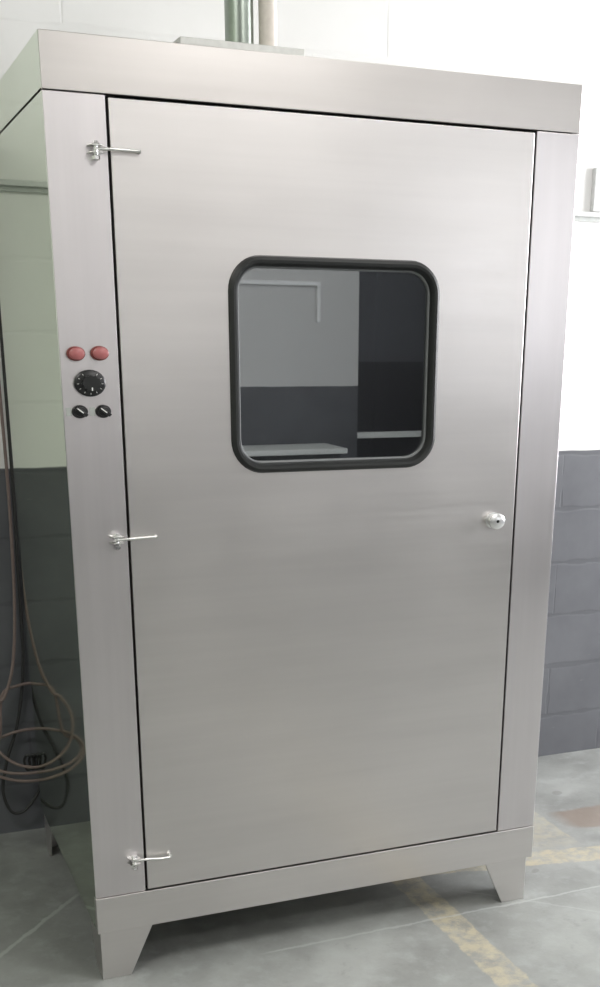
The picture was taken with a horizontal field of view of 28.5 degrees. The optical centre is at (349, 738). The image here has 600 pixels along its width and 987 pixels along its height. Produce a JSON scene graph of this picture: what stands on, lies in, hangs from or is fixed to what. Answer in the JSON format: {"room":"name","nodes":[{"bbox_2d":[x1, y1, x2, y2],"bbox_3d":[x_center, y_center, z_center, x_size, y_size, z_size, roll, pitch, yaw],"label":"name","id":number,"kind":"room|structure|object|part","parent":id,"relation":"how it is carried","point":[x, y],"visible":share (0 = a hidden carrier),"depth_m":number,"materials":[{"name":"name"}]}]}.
{"room":"industrial workshop","nodes":[
{"label":"industrial workshop","id":0,"kind":"room"},
{"bbox_2d":[0,0,599,833],"bbox_3d":[-0.243,-1.524,3.809,8.400,3.600,0.150,-7,21,-22],"label":"wall","id":1,"kind":"structure","parent":0,"point":[546,40],"depth_m":3.85,"materials":[{"name":"white paint"}]},
{"bbox_2d":[0,308,39,814],"bbox_3d":[-1.013,-1.272,3.362,0.312,3.398,0.126,-4,20,-12],"label":"coiled cable","id":2,"kind":"object","parent":1,"relation":"attached to","point":[29,767],"visible":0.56,"depth_m":3.71,"materials":[{"name":"grey rubber"}]},
{"bbox_2d":[574,168,599,221],"bbox_3d":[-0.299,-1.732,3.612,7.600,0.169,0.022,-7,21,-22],"label":"window frame","id":3,"kind":"structure","parent":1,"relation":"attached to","point":[593,215],"depth_m":4.07,"materials":[{"name":"white plastic"}]},
{"bbox_3d":[-0.300,-1.673,3.632,7.600,0.016,0.022,-7,21,-22],"label":"trunking rail","id":4,"kind":"part","parent":3,"relation":"part of","materials":[{"name":"white plastic"}]},
{"bbox_2d":[0,748,599,986],"bbox_3d":[1.353,1.497,0.803,8.400,0.100,8.366,-7,21,-22],"label":"floor","id":5,"kind":"structure","parent":0,"point":[454,928],"depth_m":3.35,"materials":[{"name":"concrete"}]},
{"bbox_2d":[0,29,582,979],"bbox_3d":[-0.213,-0.622,3.332,1.290,2.210,0.933,-7,21,-22],"label":"tall cabinet","id":6,"kind":"object","parent":5,"relation":"on","point":[284,329],"visible":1,"depth_m":2.88,"materials":[{"name":"silver metal"}]},
{"bbox_3d":[-0.797,-1.512,2.773,0.012,0.103,0.899,-7,21,-22],"label":"trim","id":7,"kind":"part","parent":6,"relation":"part of","materials":[{"name":"silver metal"}]},
{"bbox_3d":[-0.811,-0.548,3.108,0.004,1.928,0.903,-7,21,-22],"label":"panel","id":8,"kind":"part","parent":6,"relation":"part of","materials":[{"name":"silver metal"}]},
{"bbox_3d":[-0.622,-0.724,2.609,0.012,0.018,0.002,-7,21,-22],"label":"legend plate","id":9,"kind":"part","parent":6,"relation":"part of","materials":[{"name":"silver metal"}]},
{"bbox_2d":[66,346,84,360],"bbox_3d":[-0.598,-0.841,2.572,0.041,0.031,0.010,-7,21,-22],"label":"lamp","id":10,"kind":"object","parent":6,"relation":"attached to","point":[73,353],"depth_m":2.57,"materials":[{"name":"red plastic"}]},
{"bbox_2d":[72,405,87,417],"bbox_3d":[-0.596,-0.724,2.608,0.036,0.029,0.022,-7,21,-22],"label":"switch","id":11,"kind":"object","parent":6,"relation":"attached to","point":[78,411],"depth_m":2.61,"materials":[{"name":"black plastic"}]},
{"bbox_3d":[-0.574,-0.730,2.628,0.012,0.018,0.002,-7,21,-22],"label":"legend plate","id":12,"kind":"part","parent":6,"relation":"part of","materials":[{"name":"silver metal"}]},
{"bbox_3d":[-0.582,-0.469,2.733,0.128,1.829,0.030,-7,21,-22],"label":"door post","id":13,"kind":"part","parent":6,"relation":"part of","materials":[{"name":"metal"}]},
{"bbox_2d":[90,346,108,360],"bbox_3d":[-0.550,-0.848,2.591,0.041,0.031,0.010,-7,21,-22],"label":"lamp","id":14,"kind":"object","parent":6,"relation":"attached to","point":[97,353],"depth_m":2.58,"materials":[{"name":"red plastic"}]},
{"bbox_2d":[95,405,111,417],"bbox_3d":[-0.548,-0.730,2.627,0.036,0.029,0.022,-7,21,-22],"label":"switch","id":15,"kind":"object","parent":6,"relation":"attached to","point":[101,411],"depth_m":2.63,"materials":[{"name":"black plastic"}]},
{"bbox_3d":[-0.488,-1.236,2.474,0.105,0.009,0.017,-9,21,-25],"label":"hinge arm","id":16,"kind":"part","parent":6,"relation":"part of","materials":[{"name":"metal"}]},
{"bbox_3d":[-0.496,-0.467,2.741,0.105,0.010,0.017,-9,21,-25],"label":"hinge arm","id":17,"kind":"part","parent":6,"relation":"part of","materials":[{"name":"metal"}]},
{"bbox_3d":[-0.505,0.306,3.010,0.105,0.014,0.017,-9,21,-25],"label":"hinge arm","id":18,"kind":"part","parent":6,"relation":"part of","materials":[{"name":"metal"}]},
{"bbox_2d":[224,0,253,43],"bbox_3d":[-0.253,-2.260,2.560,0.080,1.390,0.080,-7,21,-22],"label":"duct","id":19,"kind":"object","parent":6,"relation":"on","point":[238,14],"visible":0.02,"depth_m":2.74,"materials":[{"name":"silver metal"}]},
{"bbox_2d":[258,0,276,45],"bbox_3d":[-0.186,-2.263,2.571,0.044,1.390,0.044,-7,21,-22],"label":"vent pipe","id":20,"kind":"object","parent":6,"relation":"on","point":[267,9],"visible":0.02,"depth_m":2.76,"materials":[{"name":"silver metal"}]},
{"bbox_3d":[-0.208,-1.588,3.010,1.289,0.107,0.905,-7,21,-22],"label":"trim","id":21,"kind":"part","parent":6,"relation":"part of","materials":[{"name":"metal"}]},
{"bbox_3d":[-0.228,0.240,3.644,1.290,0.101,0.908,-7,21,-22],"label":"rail","id":22,"kind":"part","parent":6,"relation":"part of","materials":[{"name":"metal"}]},
{"bbox_3d":[-0.044,-0.538,2.949,1.028,1.821,0.031,-7,21,-22],"label":"door","id":23,"kind":"part","parent":6,"relation":"part of","materials":[{"name":"metal"}]},
{"bbox_3d":[-0.034,-0.891,2.822,0.489,0.438,0.009,-7,21,-22],"label":"window trim","id":24,"kind":"part","parent":6,"relation":"part of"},
{"bbox_3d":[0.384,-0.572,3.095,0.047,0.041,0.027,-7,21,-22],"label":"door knob","id":25,"kind":"part","parent":6,"relation":"part of","materials":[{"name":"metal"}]},
{"bbox_3d":[0.490,-0.607,3.164,0.120,1.829,0.030,-7,21,-22],"label":"door post","id":26,"kind":"part","parent":6,"relation":"part of","materials":[{"name":"metal"}]}
]}

